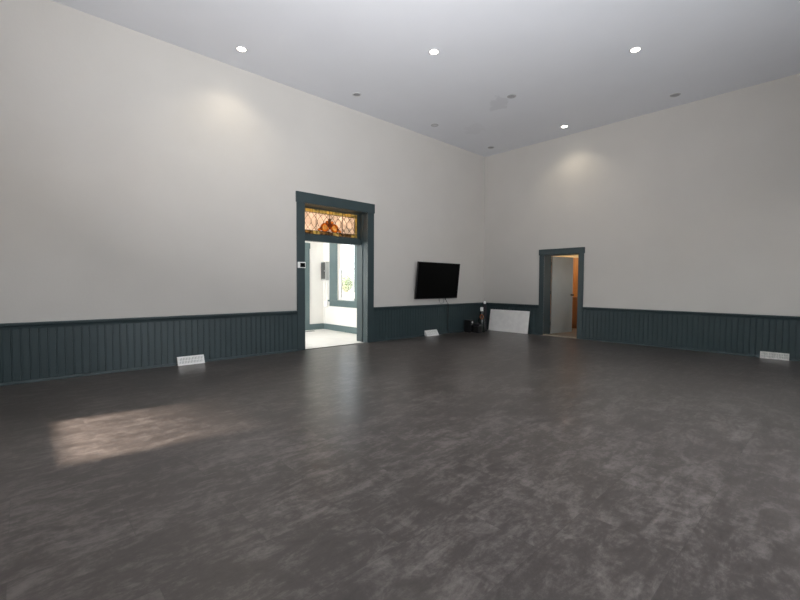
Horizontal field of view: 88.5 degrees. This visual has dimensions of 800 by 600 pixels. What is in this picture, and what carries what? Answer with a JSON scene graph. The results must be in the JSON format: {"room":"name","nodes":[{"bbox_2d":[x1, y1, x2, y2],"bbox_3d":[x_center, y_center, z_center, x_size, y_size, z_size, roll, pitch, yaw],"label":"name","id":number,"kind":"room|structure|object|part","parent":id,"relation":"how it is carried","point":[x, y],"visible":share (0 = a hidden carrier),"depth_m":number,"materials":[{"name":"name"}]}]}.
{"room":"community hall","nodes":[
{"label":"community hall","id":0,"kind":"room"},
{"bbox_2d":[0,0,484,323],"bbox_3d":[-2.045,-1.377,7.509,12.257,4.818,0.325,-2,3,-43],"label":"wall","id":1,"kind":"structure","parent":0,"point":[142,175],"depth_m":6.08,"materials":[{"name":"paint"}]},
{"bbox_2d":[0,311,297,382],"bbox_3d":[-4.037,0.630,5.492,5.905,0.742,0.058,-2,3,-43],"label":"wainscoting","id":2,"kind":"structure","parent":1,"relation":"attached to","point":[48,349],"depth_m":5.76,"materials":[{"name":"teal paint"}]},
{"bbox_3d":[-4.035,0.296,5.479,5.905,0.075,0.058,-2,3,-43],"label":"rail","id":3,"kind":"part","parent":2,"relation":"part of","materials":[{"name":"teal paint"}]},
{"bbox_2d":[0,349,297,385],"bbox_3d":[-4.049,0.983,5.516,5.905,0.034,0.030,-2,3,-43],"label":"baseboard","id":4,"kind":"structure","parent":1,"relation":"attached to","point":[234,357],"depth_m":5.67,"materials":[{"name":"teal paint"}]},
{"bbox_2d":[296,191,374,350],"bbox_3d":[-1.331,-0.543,8.198,1.823,2.905,0.380,-2,3,-43],"label":"door frame","id":5,"kind":"structure","parent":1,"relation":"in","point":[365,244],"depth_m":8.37,"materials":[{"name":"teal paint"}]},
{"bbox_3d":[-1.816,-0.425,7.524,0.160,2.717,0.027,-2,3,-43],"label":"casing","id":6,"kind":"part","parent":5,"relation":"part of","materials":[{"name":"teal paint"}]},
{"bbox_2d":[298,262,305,267],"bbox_3d":[-1.797,-0.641,7.495,0.154,0.110,0.027,-2,3,-43],"label":"thermostat","id":7,"kind":"object","parent":5,"relation":"attached to","point":[300,264],"visible":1,"depth_m":7.49,"materials":[{"name":"white plastic"}]},
{"bbox_2d":[305,206,358,239],"bbox_3d":[-1.415,-1.532,8.250,1.465,0.547,0.040,-2,3,-43],"label":"window","id":8,"kind":"structure","parent":5,"relation":"attached to","point":[329,223],"depth_m":8.29,"materials":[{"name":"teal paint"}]},
{"bbox_3d":[-1.206,-1.892,8.018,1.823,0.193,0.035,-2,3,-43],"label":"head casing","id":9,"kind":"part","parent":5,"relation":"part of","materials":[{"name":"teal paint"}]},
{"bbox_3d":[-0.621,-0.461,8.630,0.168,2.717,0.027,-2,3,-43],"label":"casing","id":10,"kind":"part","parent":5,"relation":"part of","materials":[{"name":"teal paint"}]},
{"bbox_2d":[374,330,463,341],"bbox_3d":[0.877,0.833,10.074,3.934,0.034,0.030,-2,3,-43],"label":"baseboard","id":11,"kind":"structure","parent":1,"relation":"attached to","point":[461,330],"depth_m":9.45,"materials":[{"name":"teal paint"}]},
{"bbox_2d":[374,302,483,339],"bbox_3d":[0.889,0.480,10.050,3.934,0.742,0.058,-2,3,-43],"label":"trim","id":12,"kind":"structure","parent":1,"relation":"attached to","point":[390,322],"depth_m":9.69,"materials":[{"name":"teal paint"}]},
{"bbox_3d":[0.891,0.147,10.037,3.934,0.075,0.058,-2,3,-43],"label":"rail","id":13,"kind":"part","parent":12,"relation":"part of","materials":[{"name":"teal paint"}]},
{"bbox_2d":[414,261,459,298],"bbox_3d":[0.914,-0.467,9.952,1.496,0.871,0.174,-2,3,-43],"label":"television","id":14,"kind":"object","parent":1,"relation":"attached to","point":[434,280],"visible":1,"depth_m":9.87,"materials":[{"name":"black plastic"}]},
{"bbox_2d":[305,212,323,323],"bbox_3d":[-3.452,-0.797,9.948,3.678,3.450,0.100,-2,3,-43],"label":"wall","id":15,"kind":"structure","parent":0,"point":[316,248],"depth_m":11.00,"materials":[{"name":"paint"}]},
{"bbox_2d":[305,243,309,329],"bbox_3d":[-2.825,-0.338,10.462,1.215,2.300,0.028,-2,3,-43],"label":"door","id":16,"kind":"structure","parent":15,"relation":"in","point":[307,245],"depth_m":10.81,"materials":[{"name":"teal paint"}]},
{"bbox_2d":[324,211,356,327],"bbox_3d":[-1.194,-0.798,10.327,0.150,3.450,2.612,-2,3,-43],"label":"wall","id":17,"kind":"structure","parent":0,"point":[343,316],"depth_m":10.71,"materials":[{"name":"paint"}]},
{"bbox_2d":[321,262,328,279],"bbox_3d":[-2.020,-0.780,11.018,0.124,0.490,0.230,-2,3,-43],"label":"electrical panel","id":18,"kind":"object","parent":17,"relation":"attached to","point":[324,265],"visible":1,"depth_m":10.95,"materials":[{"name":"grey metal"}]},
{"bbox_2d":[324,280,328,322],"bbox_3d":[-1.999,0.050,11.070,0.060,1.174,0.203,-2,3,-43],"label":"conduit","id":19,"kind":"object","parent":17,"relation":"attached to","point":[326,303],"visible":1,"depth_m":11.03,"materials":[{"name":"white plastic"}]},
{"bbox_2d":[310,323,356,333],"bbox_3d":[-1.391,0.756,10.146,0.453,0.155,2.512,-2,3,-43],"label":"baseboard","id":20,"kind":"structure","parent":17,"relation":"attached to","point":[347,329],"depth_m":10.81,"materials":[{"name":"teal paint"}]},
{"bbox_2d":[328,228,356,307],"bbox_3d":[-1.405,-0.806,10.488,0.180,1.970,1.340,-2,3,-43],"label":"window","id":21,"kind":"structure","parent":17,"relation":"attached to","point":[333,300],"depth_m":10.69,"materials":[{"name":"teal paint"}]},
{"bbox_3d":[-1.425,0.036,10.508,0.140,0.045,1.340,-2,3,-43],"label":"sill","id":22,"kind":"part","parent":21,"relation":"part of","materials":[{"name":"teal paint"}]},
{"bbox_3d":[-1.302,-0.807,10.461,0.065,1.645,0.760,-2,3,-43],"label":"frame","id":23,"kind":"part","parent":21,"relation":"part of","materials":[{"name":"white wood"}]},
{"bbox_2d":[0,328,799,599],"bbox_3d":[0.861,1.063,6.174,14.600,0.120,11.614,-2,3,-43],"label":"floor","id":24,"kind":"structure","parent":0,"point":[489,464],"depth_m":2.65,"materials":[{"name":"stone"}]},
{"bbox_2d":[177,354,204,365],"bbox_3d":[-3.186,0.915,6.256,0.376,0.122,0.077,-2,3,-43],"label":"floor vent","id":25,"kind":"object","parent":24,"relation":"in","point":[194,359],"visible":1,"depth_m":6.25,"materials":[{"name":"white metal"}]},
{"bbox_2d":[179,356,202,363],"bbox_3d":[-3.180,0.913,6.251,0.340,0.082,0.040,-2,3,-43],"label":"grille","id":26,"kind":"object","parent":25,"relation":"attached to","point":[185,359],"depth_m":6.25,"materials":[{"name":"white metal"}]},
{"bbox_2d":[424,329,438,335],"bbox_3d":[0.767,0.792,9.897,0.410,0.130,0.102,-2,3,-43],"label":"floor vent","id":27,"kind":"object","parent":24,"relation":"in","point":[426,332],"visible":1,"depth_m":9.87,"materials":[{"name":"white metal"}]},
{"bbox_2d":[426,330,437,334],"bbox_3d":[0.772,0.790,9.891,0.374,0.090,0.058,-2,3,-43],"label":"grille","id":28,"kind":"object","parent":27,"relation":"attached to","point":[428,332],"depth_m":9.89,"materials":[{"name":"white metal"}]},
{"bbox_2d":[464,320,473,332],"bbox_3d":[1.802,0.676,10.645,0.170,0.315,0.206,-2,3,-43],"label":"speaker","id":29,"kind":"object","parent":24,"relation":"on","point":[468,324],"visible":0.94,"depth_m":10.58},
{"bbox_2d":[473,322,481,332],"bbox_3d":[1.988,0.700,10.512,0.150,0.279,0.184,-2,3,-43],"label":"equipment case","id":30,"kind":"object","parent":24,"relation":"on","point":[477,328],"visible":1,"depth_m":10.46,"materials":[{"name":"black plastic"}]},
{"bbox_2d":[478,307,484,331],"bbox_3d":[2.121,0.511,10.676,0.196,0.645,0.186,-2,3,-43],"label":"bottle","id":31,"kind":"object","parent":24,"relation":"on","point":[481,320],"visible":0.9,"depth_m":10.62,"materials":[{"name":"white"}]},
{"bbox_2d":[483,301,486,330],"bbox_3d":[2.241,0.425,10.921,0.156,0.803,0.156,-2,3,-43],"label":"pole","id":32,"kind":"object","parent":24,"relation":"on","point":[484,304],"visible":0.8,"depth_m":10.88,"materials":[{"name":"metal"}]},
{"bbox_2d":[488,309,529,333],"bbox_3d":[2.837,0.551,10.742,0.107,0.568,1.170,-2,3,-43],"label":"leaning board","id":33,"kind":"object","parent":24,"relation":"on","point":[513,321],"visible":1,"depth_m":10.71,"materials":[{"name":"white"}]},
{"bbox_2d":[572,297,576,327],"bbox_3d":[5.207,0.362,11.811,0.495,0.890,0.660,-2,3,-43],"label":"base cabinet","id":34,"kind":"object","parent":24,"relation":"on","point":[574,301],"visible":0.1,"depth_m":11.71,"materials":[{"name":"brown wood"}]},
{"bbox_2d":[760,351,788,360],"bbox_3d":[6.367,0.949,6.981,0.045,0.112,0.367,-2,3,-43],"label":"floor vent","id":35,"kind":"object","parent":24,"relation":"in","point":[763,354],"visible":1,"depth_m":6.98,"materials":[{"name":"white metal"}]},
{"bbox_2d":[761,352,786,358],"bbox_3d":[6.361,0.947,6.975,0.012,0.072,0.331,-2,3,-43],"label":"grille","id":36,"kind":"object","parent":35,"relation":"attached to","point":[769,355],"depth_m":6.98,"materials":[{"name":"white metal"}]},
{"bbox_2d":[51,0,799,156],"bbox_3d":[0.917,-3.742,4.230,12.257,0.200,9.002,-2,3,-43],"label":"ceiling","id":37,"kind":"structure","parent":0,"point":[570,63],"depth_m":6.11,"materials":[{"name":"paint"}]},
{"bbox_2d":[235,46,246,52],"bbox_3d":[-2.358,-3.730,6.109,0.168,0.010,0.168,-2,3,-43],"label":"recessed light","id":38,"kind":"object","parent":37,"relation":"in","point":[238,48],"visible":1,"depth_m":6.11,"materials":[{"name":"white"}]},
{"bbox_2d":[352,92,360,96],"bbox_3d":[-0.794,-3.777,7.556,0.168,0.010,0.168,-2,3,-43],"label":"recessed light","id":39,"kind":"object","parent":37,"relation":"in","point":[356,94],"visible":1,"depth_m":7.54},
{"bbox_2d":[428,49,439,54],"bbox_3d":[0.509,-3.714,6.150,0.168,0.010,0.168,-2,3,-43],"label":"recessed light","id":40,"kind":"object","parent":37,"relation":"in","point":[431,51],"visible":1,"depth_m":6.14,"materials":[{"name":"white plastic"}]},
{"bbox_2d":[507,94,515,98],"bbox_3d":[2.063,-3.762,7.588,0.168,0.010,0.168,-2,3,-43],"label":"recessed light","id":41,"kind":"object","parent":37,"relation":"in","point":[510,96],"visible":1,"depth_m":7.59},
{"bbox_2d":[629,46,641,52],"bbox_3d":[3.476,-3.693,6.063,0.168,0.010,0.168,-2,3,-43],"label":"recessed light","id":42,"kind":"object","parent":37,"relation":"in","point":[638,48],"visible":1,"depth_m":6.05,"materials":[{"name":"white plastic"}]},
{"bbox_2d":[670,93,680,96],"bbox_3d":[5.026,-3.740,7.497,0.168,0.010,0.168,-2,3,-43],"label":"recessed light","id":43,"kind":"object","parent":37,"relation":"in","point":[674,94],"visible":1,"depth_m":7.49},
{"bbox_2d":[551,255,577,258],"bbox_3d":[4.829,-0.336,10.939,2.443,2.550,3.500,-2,3,-43],"label":"wall","id":44,"kind":"structure","parent":0,"point":[571,256],"depth_m":12.29,"materials":[{"name":"beige paint"}]},
{"bbox_2d":[550,258,577,311],"bbox_3d":[5.617,-0.207,11.730,0.018,2.040,3.380,-2,3,-43],"label":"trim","id":45,"kind":"structure","parent":44,"relation":"attached to","point":[575,260],"depth_m":12.16,"materials":[{"name":"brown wood"}]},
{"bbox_2d":[483,73,799,315],"bbox_3d":[5.391,-1.362,8.260,0.325,4.818,8.677,-2,3,-43],"label":"wall","id":46,"kind":"structure","parent":0,"point":[694,206],"depth_m":8.09,"materials":[{"name":"paint"}]},
{"bbox_2d":[486,302,538,332],"bbox_3d":[2.868,0.464,10.765,0.058,0.742,1.637,-2,3,-43],"label":"trim","id":47,"kind":"structure","parent":46,"relation":"attached to","point":[533,319],"depth_m":10.45,"materials":[{"name":"teal paint"}]},
{"bbox_3d":[2.870,0.131,10.752,0.058,0.075,1.637,-2,3,-43],"label":"rail","id":48,"kind":"part","parent":47,"relation":"part of","materials":[{"name":"teal paint"}]},
{"bbox_2d":[538,247,584,338],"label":"door frame","id":49,"kind":"structure","parent":46,"relation":"in","point":[556,276],"depth_m":10.25,"materials":[{"name":"teal paint"}]},
{"bbox_3d":[3.478,-0.119,10.106,0.030,1.965,0.120,-2,3,-43],"label":"casing","id":50,"kind":"part","parent":49,"relation":"part of","materials":[{"name":"teal paint"}]},
{"bbox_3d":[3.808,-1.149,9.711,0.036,0.140,1.116,-2,3,-43],"label":"head casing","id":51,"kind":"part","parent":49,"relation":"part of","materials":[{"name":"teal paint"}]},
{"bbox_3d":[4.130,-0.087,9.402,0.030,1.965,0.120,-2,3,-43],"label":"casing","id":52,"kind":"part","parent":49,"relation":"part of","materials":[{"name":"teal paint"}]},
{"bbox_2d":[582,307,799,359],"bbox_3d":[6.070,0.619,7.309,0.058,0.742,5.630,-2,3,-43],"label":"wainscoting","id":53,"kind":"structure","parent":46,"relation":"attached to","point":[751,334],"depth_m":7.79,"materials":[{"name":"teal paint"}]},
{"bbox_3d":[6.072,0.285,7.296,0.058,0.075,5.630,-2,3,-43],"label":"rail","id":54,"kind":"part","parent":53,"relation":"part of","materials":[{"name":"teal paint"}]},
{"bbox_2d":[582,338,799,361],"bbox_3d":[6.078,0.972,7.333,0.030,0.034,5.630,-2,3,-43],"label":"baseboard","id":55,"kind":"structure","parent":46,"relation":"attached to","point":[582,338],"depth_m":7.95,"materials":[{"name":"teal paint"}]},
{"label":"outside","id":56,"kind":"structure","parent":0,"visible":0},
{"bbox_2d":[342,292,353,297],"bbox_3d":[0.535,1.087,14.185,100.000,0.100,100.000,-2,3,-43],"label":"ground","id":57,"kind":"structure","parent":56,"point":[349,294],"depth_m":54.85,"materials":[{"name":"white"}]},
{"bbox_2d":[342,275,353,297],"bbox_3d":[-5.403,-1.294,41.163,1.584,2.479,1.577,-2,3,-43],"label":"shrub","id":58,"kind":"object","parent":57,"relation":"on","point":[344,282],"visible":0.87,"depth_m":41.03,"materials":[{"name":"green plant"}]}
]}

